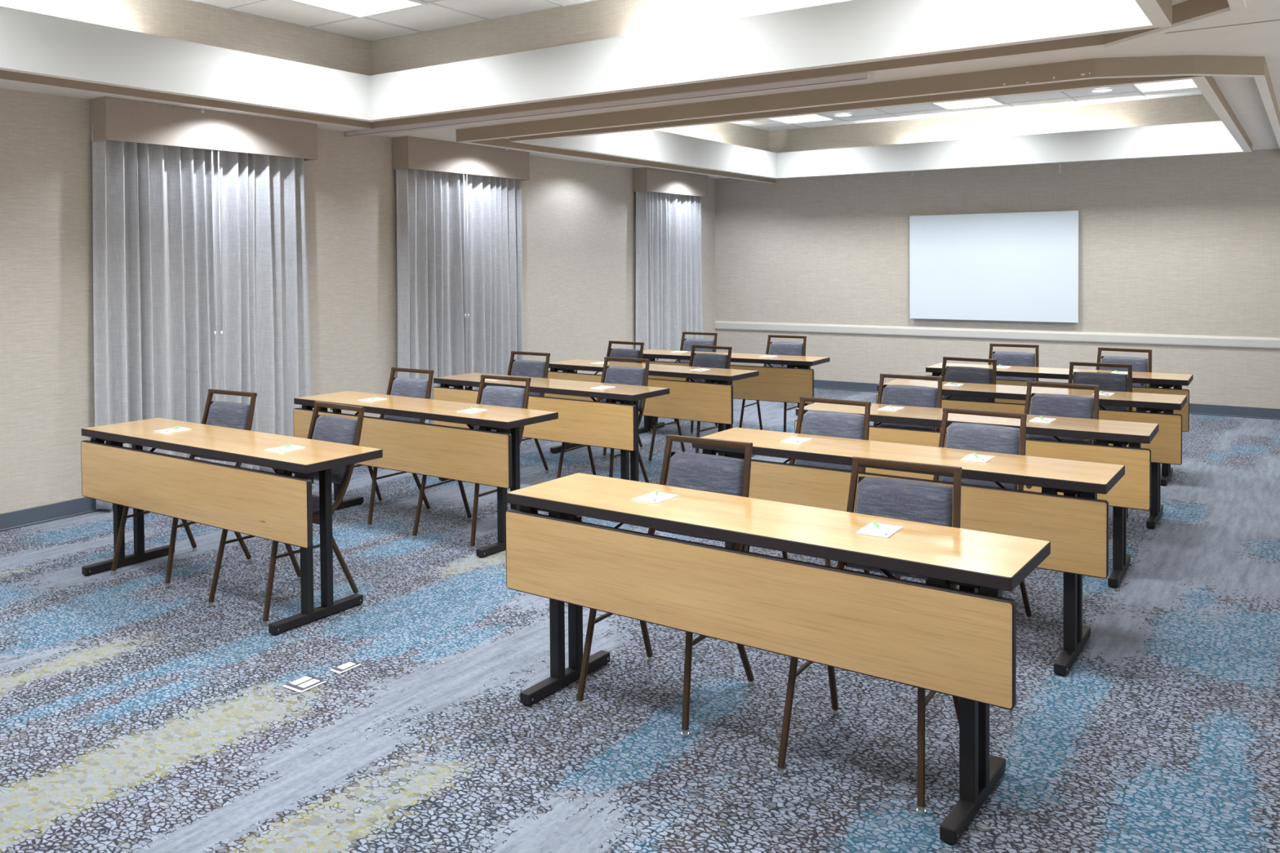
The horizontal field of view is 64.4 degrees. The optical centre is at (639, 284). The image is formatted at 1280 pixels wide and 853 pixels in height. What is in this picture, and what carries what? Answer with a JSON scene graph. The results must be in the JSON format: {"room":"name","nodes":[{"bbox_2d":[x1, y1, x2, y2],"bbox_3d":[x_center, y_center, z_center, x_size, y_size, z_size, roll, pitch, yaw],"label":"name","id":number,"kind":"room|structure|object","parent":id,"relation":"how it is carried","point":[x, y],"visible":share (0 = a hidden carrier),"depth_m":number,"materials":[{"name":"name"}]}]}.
{"room":"classroom","nodes":[
{"label":"classroom","id":0,"kind":"room"},
{"bbox_2d":[0,88,715,513],"bbox_3d":[-2.737,-0.215,7.862,0.120,3.300,13.490,0,2,34],"label":"wall","id":1,"kind":"structure","parent":0,"point":[579,218],"depth_m":8.09,"materials":[{"name":"paint"}]},
{"bbox_2d":[0,472,275,531],"bbox_3d":[-2.667,1.382,7.860,0.018,0.105,13.250,0,2,34],"label":"baseboard","id":2,"kind":"structure","parent":1,"relation":"attached to","point":[64,509],"depth_m":6.33,"materials":[{"name":"grey rubber"}]},
{"bbox_2d":[88,96,317,160],"bbox_3d":[-3.005,-1.070,7.162,0.199,0.272,1.630,0,2,34],"label":"valance","id":3,"kind":"object","parent":1,"relation":"attached to","point":[118,119],"visible":0.95,"depth_m":6.96,"materials":[{"name":"fabric"}]},
{"bbox_2d":[92,123,216,509],"bbox_3d":[-3.231,0.200,6.822,0.166,2.475,0.819,0,2,34],"label":"curtain","id":4,"kind":"object","parent":3,"relation":"hanging from","point":[151,315],"visible":0.67,"depth_m":6.76,"materials":[{"name":"white fabric"}]},
{"bbox_2d":[204,149,311,472],"bbox_3d":[-2.768,0.181,7.517,0.167,2.475,0.896,0,2,34],"label":"curtain","id":5,"kind":"object","parent":3,"relation":"hanging from","point":[260,344],"visible":0.67,"depth_m":7.52,"materials":[{"name":"white fabric"}]},
{"bbox_2d":[391,136,529,180],"bbox_3d":[-1.594,-1.130,9.277,0.199,0.272,1.585,0,2,34],"label":"valance","id":6,"kind":"object","parent":1,"relation":"attached to","point":[407,152],"visible":0.94,"depth_m":9.05,"materials":[{"name":"fabric"}]},
{"bbox_2d":[395,168,466,424],"bbox_3d":[-1.821,0.140,8.946,0.181,2.475,0.766,0,2,34],"label":"curtain","id":7,"kind":"object","parent":6,"relation":"hanging from","point":[430,310],"visible":0.7,"depth_m":8.95,"materials":[{"name":"white fabric"}]},
{"bbox_2d":[459,173,523,390],"bbox_3d":[-1.373,0.121,9.609,0.167,2.475,0.919,0,2,34],"label":"curtain","id":8,"kind":"object","parent":6,"relation":"hanging from","point":[493,321],"visible":0.71,"depth_m":9.63,"materials":[{"name":"white fabric"}]},
{"bbox_2d":[632,167,708,197],"bbox_3d":[0.388,-1.214,12.248,0.199,0.272,1.400,0,2,34],"label":"valance","id":9,"kind":"object","parent":1,"relation":"attached to","point":[644,179],"visible":0.93,"depth_m":12.01,"materials":[{"name":"paint"}]},
{"bbox_2d":[635,191,670,361],"bbox_3d":[0.192,0.054,11.988,0.135,2.475,0.716,0,2,34],"label":"curtain","id":10,"kind":"object","parent":9,"relation":"hanging from","point":[652,208],"visible":0.77,"depth_m":11.91,"materials":[{"name":"grey fabric"}]},
{"bbox_2d":[669,193,702,362],"bbox_3d":[0.600,0.037,12.589,0.140,2.475,0.765,0,2,34],"label":"curtain","id":11,"kind":"object","parent":9,"relation":"hanging from","point":[685,211],"visible":0.7,"depth_m":12.51,"materials":[{"name":"grey fabric"}]},
{"bbox_2d":[0,388,1279,852],"bbox_3d":[0.604,1.459,5.681,7.880,0.001,13.250,0,2,34],"label":"floor","id":12,"kind":"structure","parent":0,"point":[138,714],"depth_m":3.61,"materials":[{"name":"carpet"}]},
{"bbox_2d":[110,388,257,588],"bbox_3d":[-2.384,1.042,5.362,0.475,0.896,0.592,0,2,30],"label":"banquet chair","id":13,"kind":"object","parent":12,"relation":"on","point":[223,414],"visible":0.29,"depth_m":5.50,"materials":[{"name":"metal"}]},
{"bbox_2d":[80,417,382,635],"bbox_3d":[-2.077,1.128,4.988,1.838,0.737,0.505,0,2,34],"label":"table","id":14,"kind":"object","parent":12,"relation":"on","point":[277,507],"visible":0.9,"depth_m":4.74,"materials":[{"name":"brown wood"}]},
{"bbox_2d":[154,426,191,433],"bbox_3d":[-2.412,0.754,5.250,0.104,0.004,0.144,1,2,37],"label":"notepad","id":15,"kind":"object","parent":14,"relation":"on","point":[180,428],"visible":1,"depth_m":5.23,"materials":[{"name":"paper"}]},
{"bbox_2d":[165,425,180,431],"bbox_3d":[-2.411,0.746,5.247,0.009,0.010,0.144,0,1,2],"label":"pen","id":16,"kind":"object","parent":15,"relation":"on","point":[178,426],"visible":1,"depth_m":5.25,"materials":[{"name":"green plastic"}]},
{"bbox_2d":[264,444,305,453],"bbox_3d":[-1.641,0.760,4.700,0.104,0.004,0.144,1,2,36],"label":"notepad","id":17,"kind":"object","parent":14,"relation":"on","point":[291,447],"visible":1,"depth_m":4.69,"materials":[{"name":"paper"}]},
{"bbox_2d":[279,443,291,450],"bbox_3d":[-1.639,0.752,4.697,0.009,0.010,0.144,0,1,0],"label":"pen","id":18,"kind":"object","parent":17,"relation":"on","point":[289,444],"visible":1,"depth_m":4.70,"materials":[{"name":"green plastic"}]},
{"bbox_2d":[208,400,364,626],"bbox_3d":[-1.658,1.049,4.824,0.475,0.896,0.592,1,2,37],"label":"banquet chair","id":19,"kind":"object","parent":12,"relation":"on","point":[339,429],"visible":0.32,"depth_m":4.88,"materials":[{"name":"brown metal"}]},
{"bbox_2d":[282,675,326,693],"bbox_3d":[-1.270,1.511,3.850,0.108,0.010,0.120,0,2,34],"label":"floor outlet","id":20,"kind":"object","parent":12,"relation":"on","point":[303,684],"visible":1,"depth_m":3.84,"materials":[{"name":"white plastic"}]},
{"bbox_2d":[329,660,360,674],"bbox_3d":[-1.159,1.506,4.004,0.060,0.010,0.108,0,2,34],"label":"floor outlet","id":21,"kind":"object","parent":12,"relation":"on","point":[351,664],"visible":1,"depth_m":3.99,"materials":[{"name":"white plastic"}]},
{"bbox_2d":[354,367,434,528],"bbox_3d":[-1.652,1.011,6.457,0.475,0.896,0.592,0,2,34],"label":"banquet chair","id":22,"kind":"object","parent":12,"relation":"on","point":[405,387],"visible":0.2,"depth_m":6.60,"materials":[{"name":"grey fabric"}]},
{"bbox_2d":[293,391,558,558],"bbox_3d":[-1.354,1.096,6.113,1.838,0.737,0.505,0,2,35],"label":"table","id":23,"kind":"object","parent":12,"relation":"on","point":[483,455],"visible":0.73,"depth_m":5.77,"materials":[{"name":"brown wood"}]},
{"bbox_2d":[357,397,386,401],"bbox_3d":[-1.674,0.722,6.363,0.104,0.004,0.144,1,2,39],"label":"notepad","id":24,"kind":"object","parent":23,"relation":"on","point":[375,398],"visible":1,"depth_m":6.35,"materials":[{"name":"paper"}]},
{"bbox_2d":[456,408,487,413],"bbox_3d":[-0.968,0.728,5.857,0.104,0.004,0.144,0,2,31],"label":"notepad","id":25,"kind":"object","parent":23,"relation":"on","point":[476,410],"visible":1,"depth_m":5.83,"materials":[{"name":"paper"}]},
{"bbox_2d":[412,374,530,551],"bbox_3d":[-0.968,1.017,5.976,0.475,0.896,0.592,0,2,32],"label":"banquet chair","id":26,"kind":"object","parent":12,"relation":"on","point":[501,396],"visible":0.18,"depth_m":6.12,"materials":[{"name":"brown metal"}]},
{"bbox_2d":[506,351,550,473],"bbox_3d":[-1.001,0.979,7.626,0.475,0.896,0.592,0,2,34],"label":"banquet chair","id":27,"kind":"object","parent":12,"relation":"on","point":[528,368],"visible":0.16,"depth_m":7.79,"materials":[{"name":"grey fabric"}]},
{"bbox_2d":[432,372,669,481],"bbox_3d":[-0.685,1.067,7.168,1.838,0.737,0.505,0,2,35],"label":"table","id":28,"kind":"object","parent":12,"relation":"on","point":[610,424],"visible":0.72,"depth_m":6.78,"materials":[{"name":"brown wood"}]},
{"bbox_2d":[590,385,615,389],"bbox_3d":[-0.250,0.699,6.881,0.104,0.004,0.144,0,2,34],"label":"notepad","id":29,"kind":"object","parent":28,"relation":"on","point":[597,387],"visible":0.86,"depth_m":6.87,"materials":[{"name":"paper"}]},
{"bbox_2d":[556,356,649,483],"bbox_3d":[-0.241,0.986,7.083,0.475,0.896,0.592,0,2,32],"label":"banquet chair","id":30,"kind":"object","parent":12,"relation":"on","point":[630,375],"visible":0.26,"depth_m":7.24,"materials":[{"name":"grey fabric"}]},
{"bbox_2d":[564,340,644,457],"bbox_3d":[-0.290,0.951,8.583,0.475,0.896,0.592,1,2,38],"label":"banquet chair","id":31,"kind":"object","parent":12,"relation":"on","point":[614,353],"visible":0.12,"depth_m":8.75,"materials":[{"name":"grey fabric"}]},
{"bbox_2d":[543,359,759,456],"bbox_3d":[0.036,1.037,8.194,1.838,0.737,0.505,1,2,36],"label":"table","id":32,"kind":"object","parent":12,"relation":"on","point":[710,402],"visible":0.64,"depth_m":7.80,"materials":[{"name":"brown wood"}]},
{"bbox_2d":[588,361,609,364],"bbox_3d":[-0.341,0.662,8.516,0.104,0.004,0.144,1,2,38],"label":"notepad","id":33,"kind":"object","parent":32,"relation":"on","point":[601,362],"visible":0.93,"depth_m":8.48,"materials":[{"name":"paper"}]},
{"bbox_2d":[688,368,710,371],"bbox_3d":[0.467,0.669,7.946,0.104,0.004,0.144,1,2,37],"label":"notepad","id":34,"kind":"object","parent":32,"relation":"on","point":[696,370],"visible":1,"depth_m":7.91,"materials":[{"name":"paper"}]},
{"bbox_2d":[576,434,755,737],"bbox_3d":[0.117,1.059,3.754,0.475,0.896,0.592,0,2,33],"label":"banquet chair","id":35,"kind":"object","parent":12,"relation":"on","point":[695,471],"visible":0.29,"depth_m":3.90,"materials":[{"name":"brown metal"}]},
{"bbox_2d":[649,331,717,435],"bbox_3d":[0.432,0.922,9.625,0.475,0.896,0.592,0,2,32],"label":"banquet chair","id":36,"kind":"object","parent":12,"relation":"on","point":[688,343],"visible":0.18,"depth_m":9.82,"materials":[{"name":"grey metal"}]},
{"bbox_2d":[648,344,732,463],"bbox_3d":[0.418,0.957,8.078,0.475,0.896,0.592,1,2,37],"label":"banquet chair","id":37,"kind":"object","parent":12,"relation":"on","point":[697,359],"visible":0.2,"depth_m":8.24,"materials":[{"name":"grey fabric"}]},
{"bbox_2d":[638,349,830,434],"bbox_3d":[0.754,1.009,9.166,1.838,0.737,0.505,0,2,31],"label":"table","id":38,"kind":"object","parent":12,"relation":"on","point":[788,384],"visible":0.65,"depth_m":8.78,"materials":[{"name":"brown wood"}]},
{"bbox_2d":[670,351,688,352],"bbox_3d":[0.367,0.633,9.518,0.104,0.004,0.144,0,2,32],"label":"notepad","id":39,"kind":"object","parent":38,"relation":"on","point":[674,351],"visible":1,"depth_m":9.48,"materials":[{"name":"paper"}]},
{"bbox_2d":[760,355,777,357],"bbox_3d":[1.138,0.639,8.992,0.104,0.004,0.144,0,2,32],"label":"notepad","id":40,"kind":"object","parent":38,"relation":"on","point":[766,356],"visible":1,"depth_m":8.98,"materials":[{"name":"paper"}]},
{"bbox_2d":[738,334,806,432],"bbox_3d":[1.210,0.927,9.142,0.475,0.896,0.592,0,2,32],"label":"banquet chair","id":41,"kind":"object","parent":12,"relation":"on","point":[792,348],"visible":0.21,"depth_m":9.32,"materials":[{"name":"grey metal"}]},
{"bbox_2d":[505,472,1050,844],"bbox_3d":[0.353,1.145,3.403,1.838,0.737,0.505,0,2,35],"label":"table","id":42,"kind":"object","parent":12,"relation":"on","point":[933,636],"visible":1,"depth_m":3.15,"materials":[{"name":"brown wood"}]},
{"bbox_2d":[631,491,678,503],"bbox_3d":[0.055,0.771,3.673,0.104,0.004,0.144,1,2,37],"label":"notepad","id":43,"kind":"object","parent":42,"relation":"on","point":[648,498],"visible":0.93,"depth_m":3.66,"materials":[{"name":"paper"}]},
{"bbox_2d":[653,489,657,501],"bbox_3d":[0.056,0.763,3.670,0.009,0.010,0.144,0,1,5],"label":"pen","id":44,"kind":"object","parent":43,"relation":"on","point":[656,491],"visible":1,"depth_m":3.66,"materials":[{"name":"green plastic"}]},
{"bbox_2d":[855,522,902,538],"bbox_3d":[0.755,0.776,3.207,0.104,0.004,0.144,0,2,33],"label":"notepad","id":45,"kind":"object","parent":42,"relation":"on","point":[871,530],"visible":1,"depth_m":3.20,"materials":[{"name":"paper"}]},
{"bbox_2d":[872,520,887,535],"bbox_3d":[0.757,0.768,3.204,0.009,0.010,0.144,0,1,-2],"label":"pen","id":46,"kind":"object","parent":45,"relation":"on","point":[874,522],"visible":1,"depth_m":3.20,"materials":[{"name":"green plastic"}]},
{"bbox_2d":[744,396,871,573],"bbox_3d":[0.809,1.028,4.857,0.475,0.896,0.592,0,2,36],"label":"banquet chair","id":47,"kind":"object","parent":12,"relation":"on","point":[821,423],"visible":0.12,"depth_m":5.04,"materials":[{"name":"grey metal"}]},
{"bbox_2d":[776,456,961,816],"bbox_3d":[0.767,1.065,3.266,0.475,0.896,0.592,0,2,32],"label":"banquet chair","id":48,"kind":"object","parent":12,"relation":"on","point":[891,498],"visible":0.25,"depth_m":3.43,"materials":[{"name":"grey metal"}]},
{"bbox_2d":[873,373,942,431],"bbox_3d":[1.474,1.000,5.871,0.475,0.896,0.592,0,2,33],"label":"banquet chair","id":49,"kind":"object","parent":12,"relation":"on","point":[892,394],"visible":0.17,"depth_m":6.06,"materials":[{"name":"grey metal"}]},
{"bbox_2d":[692,427,1124,675],"bbox_3d":[1.104,1.114,4.502,1.838,0.737,0.505,0,2,34],"label":"table","id":50,"kind":"object","parent":12,"relation":"on","point":[1075,523],"visible":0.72,"depth_m":4.10,"materials":[{"name":"brown wood"}]},
{"bbox_2d":[779,436,812,444],"bbox_3d":[0.739,0.739,4.812,0.104,0.004,0.144,0,2,31],"label":"notepad","id":51,"kind":"object","parent":50,"relation":"on","point":[790,440],"visible":0.93,"depth_m":4.80,"materials":[{"name":"paper"}]},
{"bbox_2d":[960,453,995,462],"bbox_3d":[1.444,0.744,4.346,0.104,0.004,0.144,0,2,34],"label":"notepad","id":52,"kind":"object","parent":50,"relation":"on","point":[971,457],"visible":1,"depth_m":4.33,"materials":[{"name":"paper"}]},
{"bbox_2d":[972,452,984,460],"bbox_3d":[1.445,0.736,4.343,0.009,0.010,0.144,0,1,1],"label":"pen","id":53,"kind":"object","parent":52,"relation":"on","point":[973,453],"visible":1,"depth_m":4.34,"materials":[{"name":"green plastic"}]},
{"bbox_2d":[894,407,1032,621],"bbox_3d":[1.411,1.034,4.435,0.475,0.896,0.592,0,2,36],"label":"banquet chair","id":54,"kind":"object","parent":12,"relation":"on","point":[964,436],"visible":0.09,"depth_m":4.61,"materials":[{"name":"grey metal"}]},
{"bbox_2d":[941,356,997,402],"bbox_3d":[2.136,0.971,6.902,0.475,0.896,0.592,1,2,38],"label":"banquet chair","id":55,"kind":"object","parent":12,"relation":"on","point":[953,374],"visible":0.15,"depth_m":7.08,"materials":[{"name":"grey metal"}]},
{"bbox_2d":[794,402,1158,588],"bbox_3d":[1.761,1.085,5.509,1.838,0.737,0.505,0,2,32],"label":"table","id":56,"kind":"object","parent":12,"relation":"on","point":[1133,490],"visible":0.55,"depth_m":5.11,"materials":[{"name":"brown wood"}]},
{"bbox_2d":[877,405,904,411],"bbox_3d":[1.435,0.711,5.809,0.104,0.004,0.144,0,2,35],"label":"notepad","id":57,"kind":"object","parent":56,"relation":"on","point":[887,407],"visible":1,"depth_m":5.80,"materials":[{"name":"paper"}]},
{"bbox_2d":[1029,417,1056,422],"bbox_3d":[2.120,0.716,5.353,0.104,0.004,0.144,0,2,35],"label":"notepad","id":58,"kind":"object","parent":56,"relation":"on","point":[1036,419],"visible":1,"depth_m":5.34,"materials":[{"name":"paper"}]},
{"bbox_2d":[987,343,1039,381],"bbox_3d":[2.885,0.940,7.994,0.475,0.896,0.592,0,2,31],"label":"banquet chair","id":59,"kind":"object","parent":12,"relation":"on","point":[1003,358],"visible":0.12,"depth_m":8.19,"materials":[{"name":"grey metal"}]},
{"bbox_2d":[875,378,1186,528],"bbox_3d":[2.475,1.056,6.567,1.838,0.737,0.505,0,2,32],"label":"table","id":60,"kind":"object","parent":12,"relation":"on","point":[1166,447],"visible":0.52,"depth_m":6.14,"materials":[{"name":"brown wood"}]},
{"bbox_2d":[942,382,963,386],"bbox_3d":[2.117,0.681,6.874,0.104,0.004,0.144,0,2,31],"label":"notepad","id":61,"kind":"object","parent":60,"relation":"on","point":[948,384],"visible":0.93,"depth_m":6.86,"materials":[{"name":"paper"}]},
{"bbox_2d":[1092,391,1115,395],"bbox_3d":[2.898,0.686,6.356,0.104,0.004,0.144,0,2,34],"label":"notepad","id":62,"kind":"object","parent":60,"relation":"on","point":[1100,393],"visible":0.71,"depth_m":6.33,"materials":[{"name":"paper"}]},
{"bbox_2d":[924,362,1193,485],"bbox_3d":[3.119,1.025,7.681,1.838,0.737,0.505,0,2,32],"label":"table","id":63,"kind":"object","parent":12,"relation":"on","point":[1166,381],"visible":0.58,"depth_m":7.43,"materials":[{"name":"brown wood"}]},
{"bbox_2d":[996,365,1010,368],"bbox_3d":[2.836,0.650,7.965,0.104,0.004,0.144,0,2,31],"label":"notepad","id":64,"kind":"object","parent":63,"relation":"on","point":[997,366],"visible":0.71,"depth_m":7.96,"materials":[{"name":"paper"}]},
{"bbox_2d":[1111,371,1128,374],"bbox_3d":[3.535,0.655,7.499,0.104,0.004,0.144,0,2,31],"label":"notepad","id":65,"kind":"object","parent":63,"relation":"on","point":[1126,373],"visible":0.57,"depth_m":7.50,"materials":[{"name":"paper"}]},
{"bbox_2d":[1023,381,1099,577],"bbox_3d":[2.183,1.005,5.425,0.475,0.896,0.592,0,2,36],"label":"banquet chair","id":66,"kind":"object","parent":12,"relation":"on","point":[1041,404],"visible":0.19,"depth_m":5.61,"materials":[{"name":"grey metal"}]},
{"bbox_2d":[1067,361,1132,521],"bbox_3d":[2.891,0.975,6.476,0.475,0.896,0.592,0,2,32],"label":"banquet chair","id":67,"kind":"object","parent":12,"relation":"on","point":[1106,381],"visible":0.09,"depth_m":6.66,"materials":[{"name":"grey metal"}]},
{"bbox_2d":[1096,347,1151,386],"bbox_3d":[3.532,0.945,7.543,0.475,0.896,0.592,1,2,37],"label":"banquet chair","id":68,"kind":"object","parent":12,"relation":"on","point":[1139,364],"visible":0.06,"depth_m":7.72,"materials":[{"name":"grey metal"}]},
{"bbox_2d":[0,0,1279,183],"bbox_3d":[0.581,-1.395,5.615,7.880,0.591,13.250,0,2,34],"label":"ceiling","id":69,"kind":"structure","parent":0,"point":[437,60],"depth_m":6.17,"materials":[{"name":"paint"}]},
{"bbox_2d":[288,0,427,17],"bbox_3d":[-1.677,-1.671,5.995,0.592,0.012,0.592,0,2,34],"label":"recessed light","id":70,"kind":"object","parent":69,"relation":"in","point":[355,8],"visible":1,"depth_m":6.10,"materials":[{"name":"white paint"}]},
{"bbox_2d":[345,71,873,137],"bbox_3d":[-0.522,-1.204,7.061,4.438,0.040,0.096,0,2,34],"label":"track","id":71,"kind":"object","parent":69,"relation":"attached to","point":[860,77],"visible":1,"depth_m":6.70,"materials":[{"name":"metal"}]},
{"bbox_2d":[766,113,836,124],"bbox_3d":[1.758,-1.817,11.146,0.592,0.012,0.592,0,2,34],"label":"recessed light","id":72,"kind":"object","parent":69,"relation":"in","point":[811,117],"visible":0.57,"depth_m":11.16,"materials":[{"name":"white plastic"}]},
{"bbox_2d":[833,113,853,116],"bbox_3d":[2.182,-1.817,10.914,0.210,0.008,0.210,0,2,34],"label":"recessed light","id":73,"kind":"object","parent":69,"relation":"in","point":[836,114],"visible":1,"depth_m":10.89,"materials":[{"name":"white paint"}]},
{"bbox_2d":[932,97,1005,110],"bbox_3d":[3.265,-1.805,10.141,0.592,0.012,0.592,0,2,34],"label":"recessed light","id":74,"kind":"object","parent":69,"relation":"in","point":[986,101],"visible":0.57,"depth_m":10.17,"materials":[{"name":"white plastic"}]},
{"bbox_2d":[1089,88,1114,92],"bbox_3d":[4.287,-1.799,9.438,0.210,0.008,0.210,0,2,34],"label":"recessed light","id":75,"kind":"object","parent":69,"relation":"in","point":[1099,90],"visible":1,"depth_m":9.42,"materials":[{"name":"white"}]},
{"bbox_2d":[1131,79,1197,93],"bbox_3d":[4.773,-1.794,9.136,0.592,0.012,0.592,0,2,34],"label":"recessed light","id":76,"kind":"object","parent":69,"relation":"in","point":[1188,83],"visible":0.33,"depth_m":9.19,"materials":[{"name":"white plastic"}]},
{"bbox_2d":[1103,0,1246,48],"bbox_3d":[0.843,-1.118,2.299,0.638,0.017,6.412,0,2,34],"label":"trim","id":77,"kind":"structure","parent":69,"relation":"attached to","point":[1235,6],"depth_m":4.61,"materials":[{"name":"paint"}]},
{"bbox_2d":[1164,19,1279,33],"bbox_3d":[3.277,-1.190,4.325,1.960,0.004,0.007,0,2,34],"label":"trim","id":78,"kind":"structure","parent":69,"relation":"attached to","point":[1273,20],"depth_m":4.71,"materials":[{"name":"beige paint"}]},
{"bbox_2d":[715,148,1279,408],"bbox_3d":[4.299,-0.347,11.202,7.880,3.300,0.120,0,2,34],"label":"wall","id":79,"kind":"structure","parent":0,"point":[1187,244],"depth_m":11.02,"materials":[{"name":"paint"}]},
{"bbox_2d":[909,210,1078,322],"bbox_3d":[3.917,-0.192,11.353,1.832,1.194,0.058,0,2,34],"label":"whiteboard","id":80,"kind":"object","parent":79,"relation":"attached to","point":[1014,266],"visible":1,"depth_m":11.30,"materials":[{"name":"white glass"}]},
{"bbox_2d":[715,320,1279,348],"bbox_3d":[4.266,0.560,11.163,7.878,0.108,0.024,0,2,34],"label":"trim","id":81,"kind":"structure","parent":79,"relation":"attached to","point":[1053,335],"depth_m":11.22,"materials":[{"name":"paint"}]},
{"bbox_2d":[813,379,1279,419],"bbox_3d":[4.273,1.251,11.182,7.840,0.105,0.018,0,2,34],"label":"baseboard","id":82,"kind":"structure","parent":79,"relation":"attached to","point":[1199,409],"depth_m":10.22,"materials":[{"name":"grey rubber"}]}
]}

